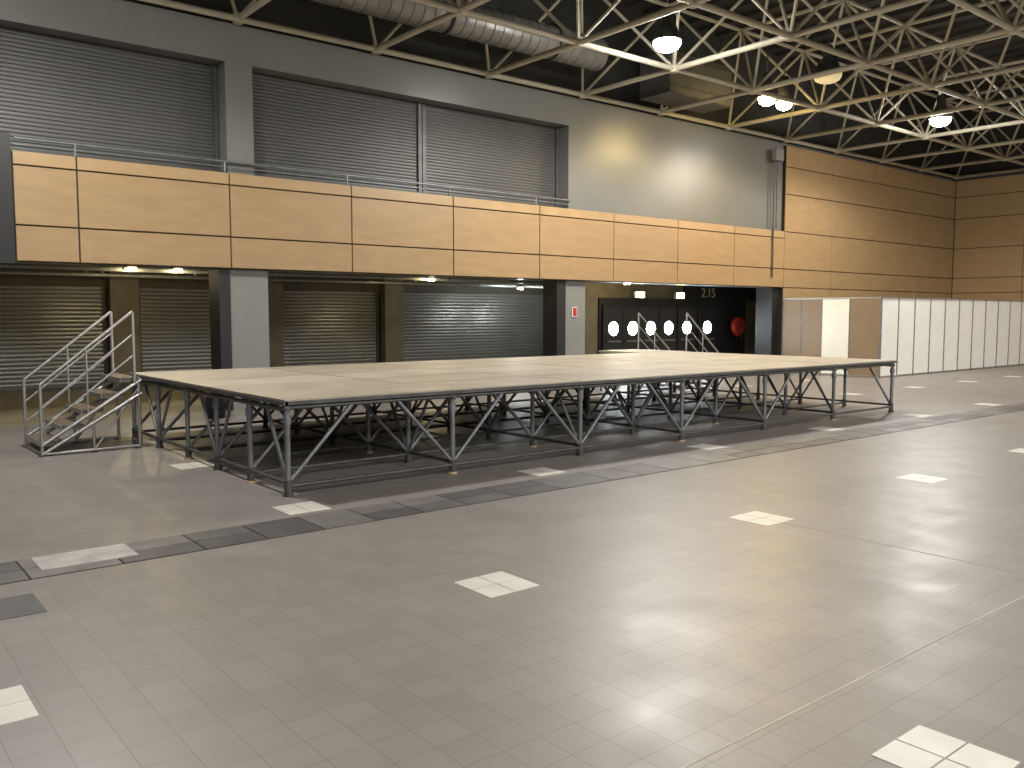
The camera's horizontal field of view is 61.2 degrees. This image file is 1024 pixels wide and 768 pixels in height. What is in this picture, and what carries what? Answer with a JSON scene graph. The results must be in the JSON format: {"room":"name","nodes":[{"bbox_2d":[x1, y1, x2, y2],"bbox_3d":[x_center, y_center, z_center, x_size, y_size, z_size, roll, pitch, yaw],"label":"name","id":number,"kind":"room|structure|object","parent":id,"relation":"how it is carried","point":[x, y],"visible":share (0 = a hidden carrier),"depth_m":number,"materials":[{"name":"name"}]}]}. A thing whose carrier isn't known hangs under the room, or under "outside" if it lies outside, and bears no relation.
{"room":"exhibition hall","nodes":[
{"label":"exhibition hall","id":0,"kind":"room"},
{"bbox_2d":[105,287,380,386],"bbox_3d":[-7.050,-1.817,24.066,51.500,3.400,0.250,-4,6,-39],"label":"wall","id":1,"kind":"structure","parent":0,"point":[105,287],"depth_m":21.58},
{"bbox_2d":[0,284,108,392],"bbox_3d":[-11.221,-1.077,20.446,3.080,2.500,0.100,-4,6,-39],"label":"roller shutter","id":2,"kind":"object","parent":1,"relation":"attached to","point":[37,321],"visible":0.84,"depth_m":20.59,"materials":[{"name":"metal"}]},
{"bbox_2d":[138,287,210,385],"bbox_3d":[-8.272,-1.268,22.835,3.080,2.500,0.100,-4,6,-39],"label":"roller shutter","id":3,"kind":"object","parent":1,"relation":"attached to","point":[174,322],"visible":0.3,"depth_m":22.43,"materials":[{"name":"metal"}]},
{"bbox_2d":[0,268,542,294],"bbox_3d":[-11.382,-2.713,20.197,40.000,0.800,0.140,-4,6,-39],"label":"trim","id":4,"kind":"structure","parent":1,"relation":"attached to","point":[4,279],"depth_m":24.31,"materials":[{"name":"grey metal"}]},
{"bbox_2d":[283,290,379,366],"bbox_3d":[-5.284,-1.460,25.255,3.180,2.500,0.100,-4,6,-39],"label":"roller shutter","id":5,"kind":"object","parent":1,"relation":"attached to","point":[321,327],"visible":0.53,"depth_m":25.22,"materials":[{"name":"metal"}]},
{"bbox_2d":[404,292,542,361],"bbox_3d":[-0.775,-1.752,28.908,7.000,2.500,0.100,-4,6,-39],"label":"roller shutter","id":6,"kind":"object","parent":1,"relation":"attached to","point":[437,326],"visible":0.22,"depth_m":28.43,"materials":[{"name":"metal"}]},
{"bbox_2d":[0,0,952,409],"bbox_3d":[-2.714,-4.633,18.489,51.500,9.900,0.600,-4,6,-39],"label":"wall","id":7,"kind":"structure","parent":0,"point":[617,159],"depth_m":21.33,"materials":[{"name":"grey paint"}]},
{"bbox_2d":[0,132,15,263],"bbox_3d":[-8.535,-2.910,13.357,1.440,2.040,0.190,-4,6,-39],"label":"panel","id":8,"kind":"object","parent":7,"relation":"hanging from","point":[7,235],"visible":1,"depth_m":13.68,"materials":[{"name":"paint"}]},
{"bbox_2d":[0,27,219,171],"bbox_3d":[-7.143,-4.840,14.977,4.150,2.010,0.100,-4,6,-39],"label":"roller shutter","id":9,"kind":"object","parent":7,"relation":"attached to","point":[52,88],"visible":0.88,"depth_m":15.04,"materials":[{"name":"metal"}]},
{"bbox_2d":[252,73,421,192],"bbox_3d":[-3.566,-5.071,17.876,3.990,2.010,0.100,-4,6,-39],"label":"roller shutter","id":10,"kind":"object","parent":7,"relation":"attached to","point":[299,125],"visible":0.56,"depth_m":17.80,"materials":[{"name":"metal"}]},
{"bbox_2d":[209,269,565,410],"bbox_3d":[-2.214,-1.048,19.104,8.730,2.655,0.520,-4,6,-39],"label":"pillar","id":11,"kind":"structure","parent":7,"relation":"attached to","point":[554,291],"depth_m":16.45,"materials":[{"name":"black paint"}]},
{"bbox_2d":[11,150,783,287],"bbox_3d":[0.251,-3.374,20.521,21.210,1.748,0.130,-4,6,-39],"label":"cladding","id":12,"kind":"object","parent":7,"relation":"attached to","point":[67,209],"visible":0.99,"depth_m":17.39,"materials":[{"name":"brown wood"}]},
{"bbox_2d":[13,136,570,204],"bbox_3d":[-3.256,-4.147,17.607,12.100,0.210,0.041,-4,6,-39],"label":"guard rail","id":13,"kind":"object","parent":12,"relation":"on","point":[74,145],"visible":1,"depth_m":16.39,"materials":[{"name":"grey metal"}]},
{"bbox_2d":[770,147,783,277],"bbox_3d":[8.131,-5.255,26.605,0.400,3.950,0.155,-4,6,-39],"label":"conduit","id":14,"kind":"object","parent":12,"relation":"attached to","point":[777,154],"visible":1,"depth_m":26.53,"materials":[{"name":"metal"}]},
{"bbox_2d":[422,103,558,207],"bbox_3d":[-0.430,-5.273,20.416,4.050,2.010,0.100,-4,6,-39],"label":"roller shutter","id":15,"kind":"object","parent":7,"relation":"attached to","point":[460,148],"visible":0.85,"depth_m":20.31,"materials":[{"name":"metal"}]},
{"bbox_2d":[572,307,576,316],"bbox_3d":[1.577,-1.814,21.824,0.170,0.250,0.030,-4,6,-39],"label":"notice sign","id":16,"kind":"object","parent":7,"relation":"attached to","point":[574,309],"visible":1,"depth_m":21.80,"materials":[{"name":"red plastic"}]},
{"bbox_2d":[779,145,955,354],"bbox_3d":[12.979,-4.187,30.833,11.548,7.050,0.130,-4,6,-39],"label":"cladding","id":17,"kind":"object","parent":7,"relation":"attached to","point":[851,228],"visible":0.8,"depth_m":29.95,"materials":[{"name":"brown wood"}]},
{"bbox_2d":[0,365,1023,767],"bbox_3d":[6.526,1.304,7.557,51.500,0.200,43.300,-4,6,-39],"label":"floor","id":18,"kind":"structure","parent":0,"point":[660,628],"depth_m":5.52,"materials":[{"name":"tile"}]},
{"bbox_2d":[0,593,46,620],"bbox_3d":[-3.241,1.387,5.224,0.700,0.004,0.440,-4,6,-39],"label":"plate","id":19,"kind":"object","parent":18,"relation":"on","point":[26,604],"visible":1,"depth_m":5.35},
{"bbox_2d":[22,311,142,456],"bbox_3d":[-5.846,-0.063,11.743,1.288,1.859,1.136,-4,6,-39],"label":"stairs","id":20,"kind":"structure","parent":18,"relation":"on","point":[43,439],"depth_m":11.62,"materials":[{"name":"metal"}]},
{"bbox_2d":[106,271,142,388],"bbox_3d":[-9.601,-1.552,21.431,0.700,3.290,0.300,-4,6,-39],"label":"pillar","id":21,"kind":"structure","parent":18,"relation":"on","point":[122,293],"depth_m":21.32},
{"bbox_2d":[204,396,226,418],"bbox_3d":[-5.192,0.409,15.190,0.404,0.372,0.404,-4,6,-39],"label":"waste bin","id":22,"kind":"object","parent":18,"relation":"on","point":[208,400],"visible":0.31,"depth_m":15.06,"materials":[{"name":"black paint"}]},
{"bbox_2d":[268,276,283,366],"bbox_3d":[-6.652,-1.742,23.820,0.700,3.290,0.300,-4,6,-39],"label":"pillar","id":23,"kind":"structure","parent":18,"relation":"on","point":[275,289],"depth_m":23.80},
{"bbox_2d":[380,279,403,362],"bbox_3d":[-3.626,-1.938,26.272,0.700,3.290,0.300,-4,6,-39],"label":"pillar","id":24,"kind":"structure","parent":18,"relation":"on","point":[391,296],"depth_m":26.14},
{"bbox_2d":[0,376,1023,767],"bbox_3d":[7.553,1.150,8.214,45.185,0.003,24.090,-4,6,-39],"label":"tiles","id":25,"kind":"object","parent":18,"relation":"on","point":[898,753],"depth_m":4.01,"materials":[{"name":"white tile"}]},
{"bbox_2d":[127,351,896,496],"bbox_3d":[0.782,0.176,14.367,12.100,0.966,5.320,-4,6,-39],"label":"stage platform","id":26,"kind":"object","parent":18,"relation":"on","point":[296,388],"visible":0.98,"depth_m":11.99,"materials":[{"name":"brown wood"}]},
{"bbox_2d":[0,403,1023,584],"bbox_3d":[-1.016,1.155,8.106,39.500,0.009,0.580,-4,6,-39],"label":"floor strip","id":27,"kind":"object","parent":18,"relation":"on","point":[118,554],"visible":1,"depth_m":8.01,"materials":[{"name":"grey tile"}]},
{"bbox_2d":[598,313,718,392],"bbox_3d":[3.527,-0.773,20.657,2.525,1.860,1.593,-4,6,-39],"label":"stairs","id":28,"kind":"structure","parent":18,"relation":"on","point":[637,350],"depth_m":20.48,"materials":[{"name":"metal"}]},
{"bbox_2d":[681,522,1023,767],"bbox_3d":[10.635,1.605,2.509,49.500,0.002,18.270,-4,6,-39],"label":"expansion joint","id":29,"kind":"object","parent":18,"relation":"on","point":[937,639],"visible":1,"depth_m":4.31,"materials":[{"name":"beige metal"}]},
{"bbox_2d":[781,296,1023,377],"bbox_3d":[13.702,-1.704,29.379,10.838,2.330,3.258,-4,6,-39],"label":"wall","id":30,"kind":"structure","parent":18,"relation":"on","point":[923,335],"depth_m":26.51,"materials":[{"name":"white laminate"}]},
{"bbox_2d":[653,0,680,52],"bbox_3d":[3.059,-7.261,17.039,0.546,1.430,0.546,-4,6,-39],"label":"lamp","id":31,"kind":"object","parent":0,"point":[667,39],"visible":0.9,"depth_m":16.91,"materials":[{"name":"metal"}]},
{"bbox_2d":[585,282,755,354],"bbox_3d":[5.847,-2.009,27.099,8.650,3.300,1.600,-4,6,-39],"label":"wall","id":32,"kind":"structure","parent":0,"point":[730,303],"depth_m":27.69,"materials":[{"name":"black paint"}]},
{"bbox_2d":[602,305,621,353],"bbox_3d":[2.974,-1.284,25.494,0.800,2.090,0.130,-4,6,-39],"label":"door","id":33,"kind":"structure","parent":32,"relation":"in","point":[611,314],"depth_m":25.43,"materials":[{"name":"black paint"}]},
{"bbox_2d":[622,305,640,349],"bbox_3d":[3.611,-1.325,26.009,0.800,2.090,0.130,-4,6,-39],"label":"door","id":34,"kind":"structure","parent":32,"relation":"in","point":[629,312],"depth_m":25.93,"materials":[{"name":"black paint"}]},
{"bbox_2d":[633,292,644,297],"bbox_3d":[3.831,-2.684,26.074,0.400,0.190,0.100,-4,6,-39],"label":"exit sign","id":35,"kind":"object","parent":32,"relation":"attached to","point":[635,294],"visible":1,"depth_m":26.00,"materials":[{"name":"white plastic"}]},
{"bbox_2d":[641,305,658,349],"bbox_3d":[4.232,-1.365,26.512,0.800,2.090,0.130,-4,6,-39],"label":"door","id":36,"kind":"structure","parent":32,"relation":"in","point":[650,313],"depth_m":26.46,"materials":[{"name":"black paint"}]},
{"bbox_2d":[659,305,676,350],"bbox_3d":[4.876,-1.407,27.034,0.800,2.090,0.130,-4,6,-39],"label":"door","id":37,"kind":"structure","parent":32,"relation":"in","point":[667,313],"depth_m":26.98,"materials":[{"name":"black paint"}]},
{"bbox_2d":[674,293,684,298],"bbox_3d":[5.267,-2.777,27.237,0.400,0.190,0.100,-4,6,-39],"label":"exit sign","id":38,"kind":"object","parent":32,"relation":"attached to","point":[676,295],"visible":1,"depth_m":27.16,"materials":[{"name":"white plastic"}]},
{"bbox_2d":[676,305,694,351],"bbox_3d":[5.551,-1.450,27.581,0.800,2.090,0.130,-4,6,-39],"label":"door","id":39,"kind":"structure","parent":32,"relation":"in","point":[682,310],"depth_m":27.48,"materials":[{"name":"black paint"}]},
{"bbox_2d":[697,306,714,352],"bbox_3d":[6.350,-1.502,28.228,0.800,2.090,0.130,-4,6,-39],"label":"door","id":40,"kind":"structure","parent":32,"relation":"in","point":[706,314],"depth_m":28.17,"materials":[{"name":"black paint"}]},
{"bbox_2d":[702,288,714,296],"bbox_3d":[6.398,-2.973,28.202,0.682,0.294,0.020,-4,6,-39],"label":"number sign","id":41,"kind":"object","parent":32,"relation":"attached to","point":[702,288],"visible":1,"depth_m":28.21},
{"bbox_2d":[731,317,744,341],"bbox_3d":[7.522,-1.827,28.983,0.640,0.841,0.380,-4,6,-39],"label":"hose reel","id":42,"kind":"object","parent":32,"relation":"attached to","point":[737,324],"visible":1,"depth_m":28.83,"materials":[{"name":"red metal"}]},
{"bbox_2d":[640,0,732,113],"bbox_3d":[4.572,-8.563,22.545,2.500,2.450,1.030,-4,6,-39],"label":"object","id":43,"kind":"object","parent":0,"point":[672,90],"visible":0.7,"depth_m":22.14,"materials":[{"name":"metal"}]},
{"bbox_2d":[758,47,774,105],"bbox_3d":[6.381,-7.679,21.654,0.420,1.430,0.420,-4,6,-39],"label":"lamp","id":44,"kind":"object","parent":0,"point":[763,100],"visible":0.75,"depth_m":21.56,"materials":[{"name":"metal"}]},
{"bbox_2d":[776,53,791,110],"bbox_3d":[6.963,-7.717,22.125,0.420,1.430,0.420,-4,6,-39],"label":"lamp","id":45,"kind":"object","parent":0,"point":[783,90],"visible":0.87,"depth_m":22.03,"materials":[{"name":"metal"}]},
{"bbox_2d":[608,0,1023,107],"bbox_3d":[8.639,-8.498,4.168,51.500,0.320,36.600,-4,6,-39],"label":"roof truss","id":46,"kind":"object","parent":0,"point":[966,23],"depth_m":24.73,"materials":[{"name":"beige metal"}]},
{"bbox_2d":[304,0,608,70],"bbox_3d":[-1.108,-8.302,17.955,8.112,2.240,0.840,-4,6,-39],"label":"air duct","id":47,"kind":"object","parent":46,"relation":"hanging from","point":[413,14],"visible":0.68,"depth_m":18.19,"materials":[{"name":"metal"}]},
{"bbox_2d":[929,77,951,126],"bbox_3d":[11.792,-7.799,23.793,0.546,1.430,0.546,-4,6,-39],"label":"lamp","id":48,"kind":"object","parent":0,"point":[941,120],"visible":0.91,"depth_m":23.68,"materials":[{"name":"metal"}]},
{"bbox_2d":[947,100,1023,297],"bbox_3d":[28.738,-4.821,20.847,0.300,9.900,36.600,-4,6,-39],"label":"wall","id":49,"kind":"structure","parent":0,"point":[954,157],"depth_m":33.33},
{"bbox_2d":[138,0,1023,179],"bbox_3d":[8.410,-6.919,6.137,49.448,2.180,32.085,-4,6,-39],"label":"frame","id":50,"kind":"object","parent":49,"relation":"attached to","point":[1008,29],"visible":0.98,"depth_m":20.33,"materials":[{"name":"beige metal"}]},
{"bbox_2d":[814,51,839,72],"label":"lamp","id":51,"kind":"object","parent":50,"relation":"hanging from","point":[828,61],"depth_m":19.60,"materials":[{"name":"metal"}]},
{"bbox_2d":[814,72,841,83],"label":"lamp","id":52,"kind":"object","parent":50,"relation":"hanging from","point":[833,78],"depth_m":19.64,"materials":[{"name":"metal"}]},
{"bbox_2d":[827,28,833,47],"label":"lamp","id":53,"kind":"object","parent":50,"relation":"hanging from","point":[832,46],"depth_m":19.71,"materials":[{"name":"metal"}]},
{"bbox_2d":[952,174,1023,299],"bbox_3d":[28.807,-3.372,20.599,0.050,7.050,35.750,-4,6,-39],"label":"cladding","id":54,"kind":"object","parent":49,"relation":"attached to","point":[988,263],"visible":0.7,"depth_m":33.28,"materials":[{"name":"brown wood"}]},
{"bbox_3d":[-5.016,-3.263,21.440,51.500,0.100,6.700,-4,6,-39],"label":"ceiling","id":55,"kind":"structure","parent":0,"visible":0},
{"bbox_2d":[0,264,542,287],"bbox_3d":[-9.194,-2.585,17.506,38.000,0.626,4.600,-4,6,-39],"label":"soffit","id":56,"kind":"object","parent":55,"relation":"attached to","point":[13,266],"visible":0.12,"depth_m":21.33,"materials":[{"name":"metal"}]},
{"bbox_2d":[427,277,435,280],"bbox_3d":[-2.215,-3.120,23.799,0.235,0.560,0.235,-4,6,-39],"label":"recessed light","id":57,"kind":"object","parent":55,"relation":"in","point":[428,278],"visible":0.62,"depth_m":23.74,"materials":[{"name":"beige"}]}
]}

